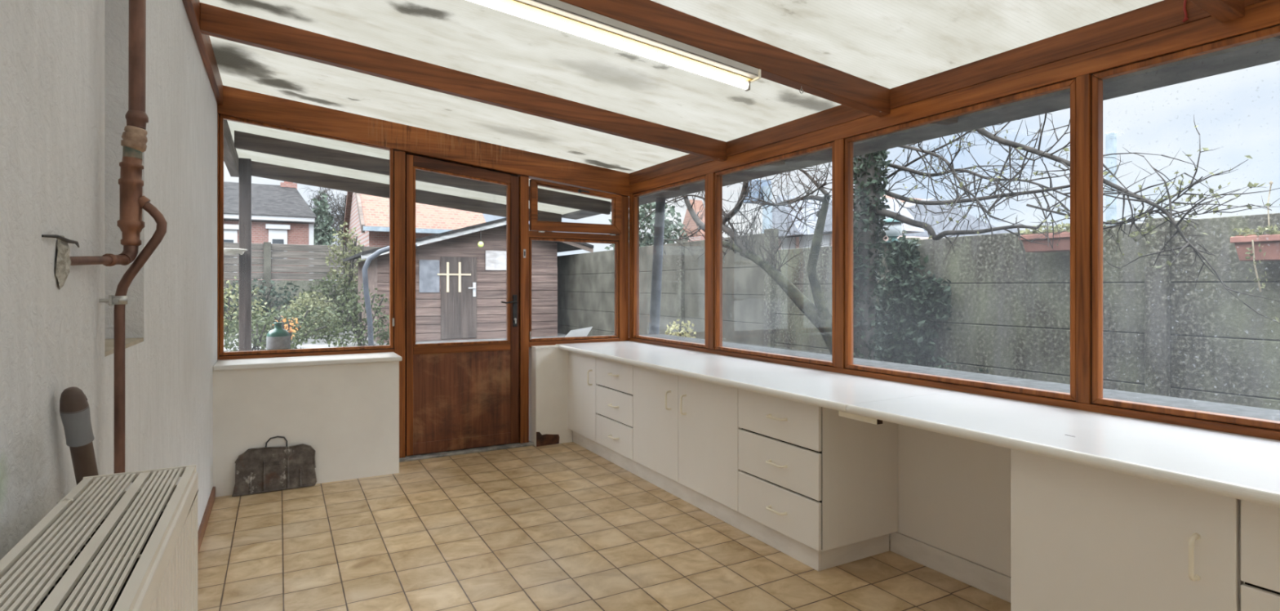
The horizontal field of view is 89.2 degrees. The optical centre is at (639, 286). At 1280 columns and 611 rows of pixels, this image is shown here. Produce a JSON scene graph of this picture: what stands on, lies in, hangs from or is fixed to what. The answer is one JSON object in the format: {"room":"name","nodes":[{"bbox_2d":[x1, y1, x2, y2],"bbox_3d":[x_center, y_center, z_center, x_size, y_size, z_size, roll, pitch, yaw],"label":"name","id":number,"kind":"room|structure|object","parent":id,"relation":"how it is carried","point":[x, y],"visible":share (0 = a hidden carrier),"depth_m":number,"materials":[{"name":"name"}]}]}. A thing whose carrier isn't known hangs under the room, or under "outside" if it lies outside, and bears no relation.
{"room":"sunroom","nodes":[
{"label":"sunroom","id":0,"kind":"room"},
{"bbox_2d":[59,386,98,484],"bbox_3d":[-1.017,0.681,1.262,0.038,1.024,0.381,0,0,-20],"label":"pipe","id":1,"kind":"object","parent":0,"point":[74,408],"visible":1,"depth_m":1.10,"materials":[{"name":"brown plastic"}]},
{"bbox_2d":[0,0,217,559],"bbox_3d":[-0.736,0.010,0.243,0.390,2.380,8.540,0,0,-29],"label":"wall","id":2,"kind":"structure","parent":0,"point":[64,64],"depth_m":1.32,"materials":[{"name":"paint"}]},
{"bbox_2d":[41,234,79,247],"bbox_3d":[-0.993,-0.079,1.124,0.014,0.013,0.201,0,0,-28],"label":"stub","id":3,"kind":"object","parent":2,"relation":"attached to","point":[60,237],"visible":1,"depth_m":1.09,"materials":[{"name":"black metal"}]},
{"bbox_2d":[55,235,71,288],"bbox_3d":[-0.990,-0.042,1.115,0.011,0.094,0.052,0,0,-29],"label":"plaster","id":4,"kind":"object","parent":2,"relation":"attached to","point":[63,262],"visible":0.98,"depth_m":1.11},
{"bbox_2d":[0,464,199,610],"bbox_3d":[-0.566,0.705,0.551,0.205,0.789,1.273,0,0,-29],"label":"radiator","id":5,"kind":"object","parent":2,"relation":"attached to","point":[102,546],"visible":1,"depth_m":0.83,"materials":[{"name":"metal"}]},
{"bbox_2d":[69,0,167,490],"bbox_3d":[-1.070,0.050,1.266,0.112,2.300,0.304,0,0,-6],"label":"copper pipe","id":6,"kind":"object","parent":2,"relation":"attached to","point":[132,202],"visible":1,"depth_m":1.38,"materials":[{"name":"gold metal"}]},
{"bbox_2d":[102,253,130,266],"bbox_3d":[-1.069,-0.055,1.325,0.026,0.028,0.071,0,0,-17],"label":"socket","id":7,"kind":"object","parent":6,"relation":"attached to","point":[121,259],"depth_m":1.32,"materials":[{"name":"orange metal"}]},
{"bbox_2d":[124,110,148,129],"bbox_3d":[-1.078,-0.357,1.392,0.040,0.035,0.040,0,0,-29],"label":"socket","id":8,"kind":"object","parent":6,"relation":"attached to","point":[135,119],"depth_m":1.38,"materials":[{"name":"orange metal"}]},
{"bbox_2d":[137,195,151,207],"bbox_3d":[-1.070,-0.181,1.396,0.028,0.029,0.027,0,0,-29],"label":"socket","id":9,"kind":"object","parent":6,"relation":"attached to","point":[143,202],"depth_m":1.39,"materials":[{"name":"orange metal"}]},
{"bbox_2d":[104,337,143,356],"bbox_3d":[-1.410,0.147,1.537,0.309,0.010,0.464,0,0,-29],"label":"trim","id":10,"kind":"structure","parent":2,"relation":"attached to","point":[108,343],"depth_m":1.65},
{"bbox_2d":[182,0,222,104],"bbox_3d":[-0.550,-1.175,0.341,0.030,0.121,8.330,0,0,-29],"label":"trim","id":11,"kind":"structure","parent":2,"relation":"attached to","point":[192,7],"depth_m":3.13,"materials":[{"name":"brown wood"}]},
{"bbox_2d":[197,485,215,555],"bbox_3d":[-0.482,1.169,0.201,0.013,0.062,8.020,0,0,-29],"label":"baseboard","id":12,"kind":"structure","parent":2,"relation":"attached to","point":[202,526],"depth_m":3.23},
{"bbox_2d":[217,113,219,359],"bbox_3d":[-2.606,-0.306,4.017,0.008,1.509,0.085,0,0,-29],"label":"trim","id":13,"kind":"structure","parent":2,"relation":"attached to","point":[218,356],"depth_m":3.98,"materials":[{"name":"brown wood"}]},
{"bbox_2d":[223,120,239,177],"bbox_3d":[-3.314,-1.150,5.194,0.074,0.160,2.600,0,0,-29],"label":"plate","id":14,"kind":"object","parent":2,"relation":"attached to","point":[231,159],"visible":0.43,"depth_m":5.40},
{"bbox_2d":[217,85,629,196],"bbox_3d":[-1.360,-0.993,4.710,2.860,0.491,0.105,0,0,-29],"label":"wooden beam","id":15,"kind":"structure","parent":2,"relation":"attached to","point":[237,103],"depth_m":4.54,"materials":[{"name":"brown wood"}]},
{"bbox_2d":[213,360,399,497],"bbox_3d":[-2.102,0.839,4.140,1.008,0.722,0.440,0,0,-29],"label":"wall","id":16,"kind":"structure","parent":0,"point":[348,413],"depth_m":3.96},
{"bbox_2d":[218,114,393,355],"bbox_3d":[-2.156,-0.318,4.259,1.018,1.489,0.047,0,0,-29],"label":"window","id":17,"kind":"structure","parent":16,"relation":"in","point":[221,117],"depth_m":4.11,"materials":[{"name":"brown wood"}]},
{"bbox_2d":[218,348,394,359],"bbox_3d":[-2.159,0.453,4.269,1.018,0.051,0.080,0,0,-29],"label":"trim","id":18,"kind":"structure","parent":16,"relation":"on","point":[382,350],"depth_m":4.21,"materials":[{"name":"brown wood"}]},
{"bbox_2d":[212,351,402,370],"bbox_3d":[-2.061,0.463,4.083,1.024,0.030,0.340,0,0,-29],"label":"windowsill","id":19,"kind":"structure","parent":16,"relation":"on","point":[296,361],"depth_m":3.99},
{"bbox_2d":[392,150,404,457],"bbox_3d":[-1.685,0.130,4.525,0.085,2.140,0.092,0,0,-29],"label":"trim","id":20,"kind":"structure","parent":16,"relation":"attached to","point":[398,319],"depth_m":4.50,"materials":[{"name":"brown wood"}]},
{"bbox_2d":[223,327,566,351],"bbox_3d":[-6.078,1.105,26.369,65.000,0.550,68.000,0,0,-29],"label":"ground","id":21,"kind":"structure","parent":0,"point":[322,344],"depth_m":11.05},
{"bbox_2d":[239,157,251,351],"bbox_3d":[-3.807,-0.005,6.262,0.100,2.450,0.105,0,0,-29],"label":"post","id":22,"kind":"object","parent":21,"relation":"on","point":[245,164],"visible":0.56,"depth_m":6.22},
{"bbox_2d":[223,248,247,254],"bbox_3d":[-3.828,-0.324,6.030,0.320,0.055,0.320,0,0,-29],"label":"shell dish","id":23,"kind":"object","parent":22,"relation":"attached to","point":[226,251],"visible":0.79,"depth_m":5.97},
{"bbox_2d":[251,160,561,222],"bbox_3d":[-2.420,-0.991,7.133,3.320,0.492,0.060,0,0,-29],"label":"rafter","id":24,"kind":"object","parent":22,"relation":"attached to","point":[262,170],"visible":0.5,"depth_m":6.85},
{"bbox_2d":[226,120,629,214],"bbox_3d":[-1.720,-1.057,6.078,3.600,0.395,2.625,0,0,-29],"label":"sheet","id":25,"kind":"object","parent":22,"relation":"on","point":[233,126],"visible":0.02,"depth_m":6.28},
{"bbox_2d":[234,130,610,214],"bbox_3d":[-1.774,-0.996,5.970,3.320,0.482,0.060,0,0,-29],"label":"rafter","id":26,"kind":"object","parent":25,"relation":"attached to","point":[242,140],"visible":0.93,"depth_m":5.62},
{"bbox_2d":[223,275,275,337],"bbox_3d":[-7.541,0.610,11.796,1.609,1.618,1.214,0,0,-29],"label":"shrub","id":27,"kind":"object","parent":21,"relation":"on","point":[230,288],"visible":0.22,"depth_m":11.89,"materials":[{"name":"green plant"}]},
{"bbox_2d":[223,309,305,351],"bbox_3d":[-5.640,0.767,9.547,1.323,0.884,1.003,0,0,-29],"label":"shrub","id":28,"kind":"object","parent":21,"relation":"on","point":[255,342],"visible":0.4,"depth_m":9.53,"materials":[{"name":"green plant"}]},
{"bbox_2d":[223,277,315,332],"bbox_3d":[-8.017,0.525,13.573,2.551,1.425,0.744,0,0,-29],"label":"shrub","id":29,"kind":"object","parent":21,"relation":"on","point":[272,288],"visible":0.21,"depth_m":13.64,"materials":[{"name":"green plant"}]},
{"bbox_2d":[223,181,316,279],"bbox_3d":[-16.822,-1.584,22.112,10.081,4.969,7.600,0,0,-29],"label":"brick house","id":30,"kind":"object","parent":21,"relation":"on","point":[280,215],"visible":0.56,"depth_m":21.19,"materials":[{"name":"grey"}]},
{"bbox_2d":[272,315,301,348],"bbox_3d":[-4.296,0.739,7.893,0.311,0.785,0.229,0,0,-29],"label":"flower plant","id":31,"kind":"object","parent":21,"relation":"on","point":[289,326],"visible":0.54,"depth_m":7.92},
{"bbox_2d":[227,302,355,343],"bbox_3d":[-5.864,0.837,11.015,1.962,1.126,1.407,0,0,-29],"label":"shrub","id":32,"kind":"object","parent":21,"relation":"on","point":[310,324],"visible":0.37,"depth_m":10.99,"materials":[{"name":"green plant"}]},
{"bbox_2d":[223,241,385,329],"bbox_3d":[-8.102,0.015,14.122,11.360,1.970,0.160,0,0,-29],"label":"fence","id":33,"kind":"object","parent":21,"relation":"on","point":[267,253],"visible":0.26,"depth_m":14.27,"materials":[{"name":"concrete"}]},
{"bbox_2d":[280,291,342,337],"bbox_3d":[-6.296,0.641,12.405,1.106,1.123,1.203,0,0,-29],"label":"shrub","id":34,"kind":"object","parent":21,"relation":"on","point":[292,306],"visible":0.31,"depth_m":12.29,"materials":[{"name":"green plant"}]},
{"bbox_2d":[301,185,337,245],"bbox_3d":[-22.121,-3.419,45.125,4.397,8.656,3.858,0,0,-38],"label":"birch","id":35,"kind":"object","parent":21,"relation":"on","point":[325,190],"visible":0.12,"depth_m":44.57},
{"bbox_2d":[311,190,337,279],"bbox_3d":[-14.978,-1.820,30.611,1.203,5.438,1.271,0,0,1],"label":"conifer tree","id":36,"kind":"object","parent":21,"relation":"on","point":[321,211],"visible":0.48,"depth_m":30.43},
{"bbox_2d":[298,273,357,330],"bbox_3d":[-6.352,0.418,13.506,1.471,1.388,0.662,0,0,-29],"label":"shrub","id":37,"kind":"object","parent":21,"relation":"on","point":[320,286],"visible":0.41,"depth_m":13.49,"materials":[{"name":"green plant"}]},
{"bbox_2d":[318,186,346,259],"bbox_3d":[-15.405,-2.598,34.773,3.672,7.019,4.658,0,0,-37],"label":"birch","id":38,"kind":"object","parent":21,"relation":"on","point":[340,221],"visible":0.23,"depth_m":34.35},
{"bbox_2d":[324,221,365,328],"bbox_3d":[-6.458,-0.248,14.258,0.836,2.367,0.620,0,0,-29],"label":"shrub","id":39,"kind":"object","parent":21,"relation":"on","point":[353,246],"visible":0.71,"depth_m":14.21,"materials":[{"name":"green plant"}]},
{"bbox_2d":[322,283,389,346],"bbox_3d":[-4.376,0.696,10.166,1.108,1.511,0.992,0,0,-29],"label":"shrub","id":40,"kind":"object","parent":21,"relation":"on","point":[360,333],"visible":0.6,"depth_m":10.07,"materials":[{"name":"green plant"}]},
{"bbox_2d":[361,243,417,345],"bbox_3d":[-3.448,0.232,8.953,0.715,1.685,0.070,0,0,-29],"label":"drainpipe","id":41,"kind":"object","parent":21,"relation":"on","point":[365,276],"visible":0.77,"depth_m":8.80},
{"bbox_2d":[342,191,485,280],"bbox_3d":[-7.739,-1.830,21.641,3.589,5.460,7.350,0,0,-29],"label":"brick house","id":42,"kind":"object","parent":21,"relation":"on","point":[369,214],"visible":0.32,"depth_m":18.88,"materials":[{"name":"orange tile"}]},
{"bbox_2d":[342,217,593,342],"bbox_3d":[-3.484,-0.154,12.823,4.071,2.168,3.400,0,0,-29],"label":"garden shed","id":43,"kind":"object","parent":21,"relation":"on","point":[460,284],"visible":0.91,"depth_m":11.46,"materials":[{"name":"brown wood"}]},
{"bbox_2d":[604,201,689,249],"bbox_3d":[0.205,-0.788,17.248,2.274,3.450,2.290,0,0,-29],"label":"evergreen tree","id":44,"kind":"object","parent":21,"relation":"on","point":[647,239],"visible":0.21,"depth_m":16.92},
{"bbox_2d":[648,196,665,334],"bbox_3d":[0.145,0.228,6.148,0.102,2.126,0.337,0,0,-26],"label":"leaning post","id":45,"kind":"object","parent":21,"relation":"on","point":[656,277],"visible":0.6,"depth_m":6.06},
{"bbox_2d":[664,319,696,337],"bbox_3d":[0.489,0.825,7.827,0.400,0.877,0.406,0,0,-29],"label":"flowering shrub","id":46,"kind":"object","parent":21,"relation":"on","point":[670,328],"visible":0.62,"depth_m":7.81,"materials":[{"name":"yellow plant"}]},
{"bbox_2d":[678,199,704,241],"bbox_3d":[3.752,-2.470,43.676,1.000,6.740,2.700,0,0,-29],"label":"brick house","id":47,"kind":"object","parent":21,"relation":"on","point":[692,225],"visible":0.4,"depth_m":43.34,"materials":[{"name":"orange brick"}]},
{"bbox_2d":[628,162,831,355],"bbox_3d":[0.693,-0.228,6.714,1.240,3.206,4.413,0,0,-35],"label":"leaning tree","id":48,"kind":"object","parent":21,"relation":"on","point":[818,313],"visible":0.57,"depth_m":5.81,"materials":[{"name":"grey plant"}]},
{"bbox_2d":[743,178,772,233],"bbox_3d":[2.562,-0.639,13.914,0.400,3.277,0.639,0,0,-29],"label":"utility pole","id":49,"kind":"object","parent":21,"relation":"on","point":[764,186],"visible":0.42,"depth_m":13.69,"materials":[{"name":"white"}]},
{"bbox_2d":[760,195,1007,249],"bbox_3d":[7.080,-0.657,16.798,7.700,3.114,3.500,0,0,-29],"label":"house","id":50,"kind":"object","parent":21,"relation":"on","point":[912,231],"visible":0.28,"depth_m":15.72,"materials":[{"name":"stone"}]},
{"bbox_2d":[880,195,923,202],"bbox_3d":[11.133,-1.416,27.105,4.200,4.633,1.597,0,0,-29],"label":"brick house","id":51,"kind":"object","parent":21,"relation":"on","point":[886,197],"visible":0.02,"depth_m":26.67,"materials":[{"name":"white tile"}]},
{"bbox_2d":[557,213,1279,409],"bbox_3d":[0.815,0.367,8.639,0.120,2.054,17.890,0,0,-29],"label":"wall","id":52,"kind":"structure","parent":21,"relation":"on","point":[1164,334],"depth_m":4.79,"materials":[{"name":"grey"}]},
{"bbox_2d":[883,217,903,243],"bbox_3d":[2.320,-0.527,5.953,0.260,0.255,0.260,0,0,-29],"label":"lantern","id":53,"kind":"object","parent":52,"relation":"on","point":[893,233],"visible":0.59,"depth_m":5.89,"materials":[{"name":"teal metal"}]},
{"bbox_2d":[875,229,988,373],"bbox_3d":[2.278,0.433,5.752,0.188,1.877,1.680,0,0,-30],"label":"ivy","id":54,"kind":"object","parent":52,"relation":"attached to","point":[902,338],"visible":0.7,"depth_m":5.64,"materials":[{"name":"green plant"}]},
{"bbox_2d":[1019,220,1070,252],"bbox_3d":[2.903,-0.352,4.545,0.246,0.206,0.391,0,0,-29],"label":"wall planter","id":55,"kind":"object","parent":52,"relation":"attached to","point":[1064,244],"visible":0.55,"depth_m":4.52,"materials":[{"name":"ceramic"}]},
{"bbox_2d":[1230,181,1279,291],"bbox_3d":[3.483,-0.273,3.483,0.245,0.617,0.441,0,0,-29],"label":"wall planter","id":56,"kind":"object","parent":52,"relation":"attached to","point":[1260,246],"visible":1,"depth_m":3.54,"materials":[{"name":"plastic"}]},
{"bbox_2d":[853,112,1279,360],"bbox_3d":[2.351,-0.309,3.993,1.117,3.422,2.782,0,0,-21],"label":"tree","id":57,"kind":"object","parent":21,"relation":"on","point":[869,212],"visible":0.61,"depth_m":4.26,"materials":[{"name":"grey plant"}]},
{"bbox_2d":[1105,131,1116,225],"bbox_3d":[5.506,-0.400,7.590,0.085,2.800,0.085,0,0,-29],"label":"utility pole","id":58,"kind":"object","parent":21,"relation":"on","point":[1110,137],"visible":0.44,"depth_m":7.56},
{"bbox_2d":[528,344,572,446],"bbox_3d":[-0.705,0.826,5.043,0.301,0.748,0.220,0,0,-29],"label":"wall","id":59,"kind":"structure","parent":0,"point":[548,364],"depth_m":4.94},
{"bbox_2d":[404,152,519,455],"bbox_3d":[-1.274,0.122,4.729,0.832,2.124,0.125,0,0,-29],"label":"door","id":60,"kind":"structure","parent":59,"relation":"in","point":[464,394],"depth_m":4.71,"materials":[{"name":"brown wood"}]},
{"bbox_2d":[399,440,533,462],"bbox_3d":[-1.284,1.192,4.769,0.990,0.016,0.215,0,0,-29],"label":"trim","id":61,"kind":"structure","parent":59,"relation":"attached to","point":[425,455],"depth_m":4.68,"materials":[{"name":"grey stone"}]},
{"bbox_2d":[519,175,531,443],"bbox_3d":[-0.886,0.179,4.971,0.082,2.041,0.090,0,0,-29],"label":"trim","id":62,"kind":"structure","parent":59,"relation":"attached to","point":[523,180],"depth_m":4.94,"materials":[{"name":"brown wood"}]},
{"bbox_2d":[528,236,618,341],"bbox_3d":[-0.522,0.019,5.167,0.775,0.803,0.047,0,0,-29],"label":"window","id":63,"kind":"structure","parent":59,"relation":"in","point":[615,242],"depth_m":5.19,"materials":[{"name":"brown wood"}]},
{"bbox_2d":[528,337,619,346],"bbox_3d":[-0.527,0.440,5.176,0.775,0.040,0.080,0,0,-29],"label":"trim","id":64,"kind":"structure","parent":59,"relation":"on","point":[567,341],"depth_m":5.12,"materials":[{"name":"brown wood"}]},
{"bbox_2d":[197,441,1010,610],"bbox_3d":[0.584,1.260,0.977,3.230,0.120,8.540,0,0,-29],"label":"floor","id":65,"kind":"structure","parent":0,"point":[558,526],"depth_m":2.91,"materials":[{"name":"tile"}]},
{"bbox_2d":[231,435,316,496],"bbox_3d":[-2.149,1.041,3.829,0.434,0.314,0.050,0,0,-29],"label":"bag","id":66,"kind":"object","parent":65,"relation":"on","point":[265,468],"visible":1,"depth_m":3.82,"materials":[{"name":"grey"}]},
{"bbox_2d":[568,351,598,441],"bbox_3d":[-0.211,0.787,4.922,0.586,0.618,0.509,0,0,-29],"label":"base cabinet","id":67,"kind":"object","parent":65,"relation":"on","point":[582,384],"visible":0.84,"depth_m":4.77,"materials":[{"name":"laminate"}]},
{"bbox_2d":[595,356,632,459],"bbox_3d":[0.046,0.787,4.460,0.586,0.618,0.542,0,0,-29],"label":"drawer unit","id":68,"kind":"object","parent":65,"relation":"on","point":[614,389],"visible":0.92,"depth_m":4.32,"materials":[{"name":"laminate"}]},
{"bbox_2d":[632,364,741,511],"bbox_3d":[0.440,0.787,3.752,0.586,0.618,1.073,0,0,-29],"label":"base cabinet","id":69,"kind":"object","parent":65,"relation":"on","point":[686,429],"visible":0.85,"depth_m":3.53,"materials":[{"name":"laminate"}]},
{"bbox_2d":[555,340,955,412],"bbox_3d":[0.346,0.460,3.903,0.661,0.032,2.957,0,0,-29],"label":"countertop","id":70,"kind":"structure","parent":69,"relation":"on","point":[824,388],"depth_m":3.26,"materials":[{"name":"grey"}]},
{"bbox_2d":[572,430,821,570],"bbox_3d":[0.112,1.149,3.911,0.016,0.102,2.668,0,0,-29],"label":"board","id":71,"kind":"object","parent":65,"relation":"on","point":[802,553],"visible":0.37,"depth_m":3.39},
{"bbox_2d":[738,388,898,551],"bbox_3d":[0.803,0.787,3.027,0.518,0.618,0.541,0,0,-29],"label":"drawer unit","id":72,"kind":"object","parent":65,"relation":"on","point":[823,479],"visible":0.94,"depth_m":2.83,"materials":[{"name":"laminate"}]},
{"bbox_2d":[821,533,889,569],"bbox_3d":[0.948,1.149,2.859,0.421,0.102,0.016,0,0,-29],"label":"board","id":73,"kind":"object","parent":65,"relation":"on","point":[848,553],"visible":0.56,"depth_m":2.85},
{"bbox_2d":[889,531,1010,602],"bbox_3d":[1.350,1.153,2.590,0.016,0.094,0.844,0,0,-29],"label":"board","id":74,"kind":"object","parent":65,"relation":"on","point":[992,581],"visible":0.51,"depth_m":2.68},
{"bbox_2d":[897,423,1010,576],"bbox_3d":[1.353,0.790,2.592,0.019,0.624,0.844,0,0,-29],"label":"panel","id":75,"kind":"object","parent":74,"relation":"on","point":[954,492],"visible":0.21,"depth_m":2.67,"materials":[{"name":"laminate"}]},
{"bbox_2d":[1010,448,1244,610],"bbox_3d":[1.485,0.787,1.872,0.586,0.618,0.536,0,0,-29],"label":"base cabinet","id":76,"kind":"object","parent":65,"relation":"on","point":[1083,537],"visible":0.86,"depth_m":1.73,"materials":[{"name":"laminate"}]},
{"bbox_2d":[845,391,1279,507],"bbox_3d":[1.542,0.460,1.751,0.661,0.032,1.963,0,0,-29],"label":"countertop","id":77,"kind":"structure","parent":76,"relation":"on","point":[1234,465],"depth_m":1.91,"materials":[{"name":"white"}]},
{"bbox_2d":[838,410,882,424],"bbox_3d":[0.832,0.489,2.455,0.030,0.026,0.187,0,0,-29],"label":"batten","id":78,"kind":"object","parent":77,"relation":"attached to","point":[862,418],"visible":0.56,"depth_m":2.44,"materials":[{"name":"beige wood"}]},
{"bbox_2d":[1240,499,1279,610],"bbox_3d":[1.749,0.787,1.397,0.586,0.618,0.540,0,0,-29],"label":"drawer unit","id":79,"kind":"object","parent":65,"relation":"on","point":[1260,522],"visible":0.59,"depth_m":1.48,"materials":[{"name":"laminate"}]},
{"bbox_2d":[199,0,1164,173],"bbox_3d":[0.993,-1.057,1.198,3.600,0.395,8.530,0,0,-29],"label":"ceiling","id":80,"kind":"structure","parent":0,"point":[890,44],"depth_m":3.02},
{"bbox_2d":[200,2,726,161],"bbox_3d":[-0.688,-1.026,3.533,2.830,0.420,0.055,0,0,-29],"label":"rafter","id":81,"kind":"object","parent":80,"relation":"attached to","point":[215,21],"visible":1,"depth_m":3.31,"materials":[{"name":"brown wood"}]},
{"bbox_2d":[665,186,679,191],"bbox_3d":[0.148,-0.868,5.517,0.410,0.119,0.060,0,0,-29],"label":"rafter tail","id":82,"kind":"object","parent":80,"relation":"attached to","point":[675,188],"visible":0.21,"depth_m":5.57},
{"bbox_2d":[558,0,890,116],"bbox_3d":[-0.068,-1.027,2.417,2.830,0.418,0.070,0,0,-29],"label":"rafter","id":83,"kind":"object","parent":80,"relation":"attached to","point":[776,64],"visible":0.97,"depth_m":2.67,"materials":[{"name":"brown wood"}]},
{"bbox_2d":[466,0,760,91],"bbox_3d":[-0.150,-0.942,2.377,1.447,0.226,0.082,0,0,-29],"label":"fluorescent light","id":84,"kind":"object","parent":83,"relation":"attached to","point":[555,14],"visible":1,"depth_m":2.42,"materials":[{"name":"white"}]},
{"bbox_2d":[765,160,785,165],"bbox_3d":[0.794,-0.868,4.354,0.410,0.119,0.060,0,0,-29],"label":"rafter tail","id":85,"kind":"object","parent":80,"relation":"attached to","point":[783,162],"visible":0.21,"depth_m":4.41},
{"bbox_2d":[561,37,1279,219],"bbox_3d":[1.796,-0.858,3.207,0.215,0.044,11.060,0,0,-29],"label":"board","id":86,"kind":"object","parent":80,"relation":"attached to","point":[1267,51],"visible":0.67,"depth_m":3.09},
{"bbox_2d":[931,116,957,124],"bbox_3d":[1.421,-0.868,3.227,0.410,0.119,0.060,0,0,-29],"label":"rafter tail","id":87,"kind":"object","parent":80,"relation":"attached to","point":[953,120],"visible":0.21,"depth_m":3.29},
{"bbox_2d":[1189,0,1244,22],"bbox_3d":[0.563,-1.022,1.282,2.830,0.428,0.055,0,0,-29],"label":"rafter","id":88,"kind":"object","parent":80,"relation":"attached to","point":[1224,11],"visible":1,"depth_m":1.92,"materials":[{"name":"brown wood"}]},
{"bbox_3d":[2.595,-0.010,-2.733,3.320,2.420,0.100,0,0,-29],"label":"wall","id":89,"kind":"structure","parent":0,"visible":0},
{"bbox_2d":[629,0,1266,185],"bbox_3d":[1.941,-0.888,1.783,0.075,0.095,8.430,0,0,-29],"label":"trim","id":90,"kind":"structure","parent":89,"relation":"attached to","point":[1164,15],"depth_m":2.62,"materials":[{"name":"brown wood"}]},
{"bbox_2d":[629,0,1279,194],"bbox_3d":[1.943,-0.801,1.784,0.070,0.078,8.430,0,0,-29],"label":"wooden beam","id":91,"kind":"structure","parent":89,"relation":"attached to","point":[1265,14],"depth_m":2.52,"materials":[{"name":"brown wood"}]},
{"bbox_2d":[1182,0,1188,22],"bbox_3d":[1.733,-0.876,2.064,0.009,0.069,0.016,0,0,-35],"label":"cord","id":92,"kind":"object","parent":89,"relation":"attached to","point":[1185,18],"visible":1,"depth_m":2.06,"materials":[{"name":"red plastic"}]},
{"bbox_3d":[-0.347,0.840,5.276,0.550,0.720,0.160,0,0,-29],"label":"wall","id":93,"kind":"structure","parent":0,"visible":0},
{"bbox_2d":[528,178,621,240],"bbox_3d":[-0.510,-0.601,5.156,0.785,0.442,0.131,0,0,-29],"label":"window","id":94,"kind":"structure","parent":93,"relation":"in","point":[615,228],"depth_m":5.12,"materials":[{"name":"brown wood"}]},
{"bbox_2d":[618,195,628,341],"bbox_3d":[-0.152,-0.133,5.390,0.088,1.226,0.090,0,0,-29],"label":"trim","id":95,"kind":"structure","parent":93,"relation":"on","point":[624,237],"depth_m":5.35,"materials":[{"name":"brown wood"}]},
{"bbox_3d":[2.103,0.907,1.856,0.240,0.925,8.400,0,0,-29],"label":"wall","id":96,"kind":"structure","parent":0,"visible":0},
{"bbox_2d":[639,333,1279,421],"bbox_3d":[2.107,0.426,1.869,0.300,0.037,8.420,0,0,-29],"label":"trim","id":97,"kind":"structure","parent":96,"relation":"on","point":[1200,405],"depth_m":2.74,"materials":[{"name":"stone"}]},
{"bbox_3d":[-0.543,0.880,5.340,0.920,0.840,0.138,0,0,-29],"label":"wall","id":98,"kind":"structure","parent":0,"visible":0},
{"bbox_3d":[-0.559,0.444,5.348,0.900,0.032,0.168,0,0,-29],"label":"trim","id":99,"kind":"structure","parent":98,"relation":"on","visible":0},
{"bbox_2d":[564,326,592,337],"bbox_3d":[-0.513,0.381,5.369,0.320,0.090,0.116,0,0,-29],"label":"sheet","id":100,"kind":"object","parent":99,"relation":"on","point":[584,331],"visible":0.64,"depth_m":5.38,"materials":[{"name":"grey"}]},
{"bbox_3d":[-2.239,0.880,4.397,1.020,0.840,0.138,0,0,-29],"label":"wall","id":101,"kind":"structure","parent":0,"visible":0},
{"bbox_3d":[-2.246,0.444,4.410,1.020,0.032,0.168,0,0,-29],"label":"trim","id":102,"kind":"structure","parent":101,"relation":"on","visible":0},
{"bbox_2d":[266,321,289,350],"bbox_3d":[-2.406,0.332,4.320,0.138,0.192,0.138,0,0,-29],"label":"bottle","id":103,"kind":"object","parent":102,"relation":"on","point":[277,338],"visible":0.84,"depth_m":4.27,"materials":[{"name":"ceramic"}]},
{"bbox_3d":[1.976,0.840,1.751,0.085,0.720,8.540,0,0,-29],"label":"wall","id":104,"kind":"structure","parent":0,"visible":0},
{"bbox_2d":[629,194,639,337],"bbox_3d":[-0.049,-0.172,5.367,0.070,1.181,0.050,0,0,-29],"label":"trim","id":105,"kind":"structure","parent":104,"relation":"attached to","point":[630,195],"depth_m":5.35,"materials":[{"name":"brown wood"}]},
{"bbox_2d":[632,174,706,347],"bbox_3d":[0.216,-0.172,4.880,0.047,1.183,1.060,0,0,-29],"label":"window","id":106,"kind":"structure","parent":104,"relation":"in","point":[635,196],"depth_m":5.26,"materials":[{"name":"brown wood"}]},
{"bbox_2d":[706,172,722,349],"bbox_3d":[0.501,-0.172,4.383,0.075,1.181,0.086,0,0,-29],"label":"trim","id":107,"kind":"structure","parent":104,"relation":"attached to","point":[710,225],"depth_m":4.36,"materials":[{"name":"brown wood"}]},
{"bbox_2d":[714,141,834,366],"bbox_3d":[0.777,-0.172,3.870,0.047,1.183,1.080,0,0,-29],"label":"window","id":108,"kind":"structure","parent":104,"relation":"in","point":[717,175],"depth_m":3.86,"materials":[{"name":"brown wood"}]},
{"bbox_2d":[834,138,844,368],"bbox_3d":[1.060,-0.172,3.377,0.075,1.181,0.060,0,0,-29],"label":"trim","id":109,"kind":"structure","parent":104,"relation":"attached to","point":[839,144],"depth_m":3.35,"materials":[{"name":"brown wood"}]},
{"bbox_2d":[628,336,1279,439],"bbox_3d":[1.950,0.450,1.787,0.085,0.061,8.430,0,0,-29],"label":"trim","id":110,"kind":"structure","parent":104,"relation":"on","point":[1202,424],"depth_m":2.51,"materials":[{"name":"brown wood"}]},
{"bbox_2d":[844,78,1075,401],"bbox_3d":[1.339,-0.172,2.860,0.047,1.183,1.114,0,0,-29],"label":"window","id":111,"kind":"structure","parent":104,"relation":"in","point":[1071,83],"depth_m":2.71,"materials":[{"name":"brown wood"}]},
{"bbox_2d":[1075,73,1091,404],"bbox_3d":[1.627,-0.172,2.358,0.075,1.181,0.045,0,0,-29],"label":"trim","id":112,"kind":"structure","parent":104,"relation":"attached to","point":[1083,83],"depth_m":2.33,"materials":[{"name":"brown wood"}]},
{"bbox_2d":[1091,24,1279,431],"bbox_3d":[1.905,-0.172,1.841,0.047,1.183,1.128,0,0,-29],"label":"window","id":113,"kind":"structure","parent":104,"relation":"in","point":[1097,397],"depth_m":2.30,"materials":[{"name":"brown wood"}]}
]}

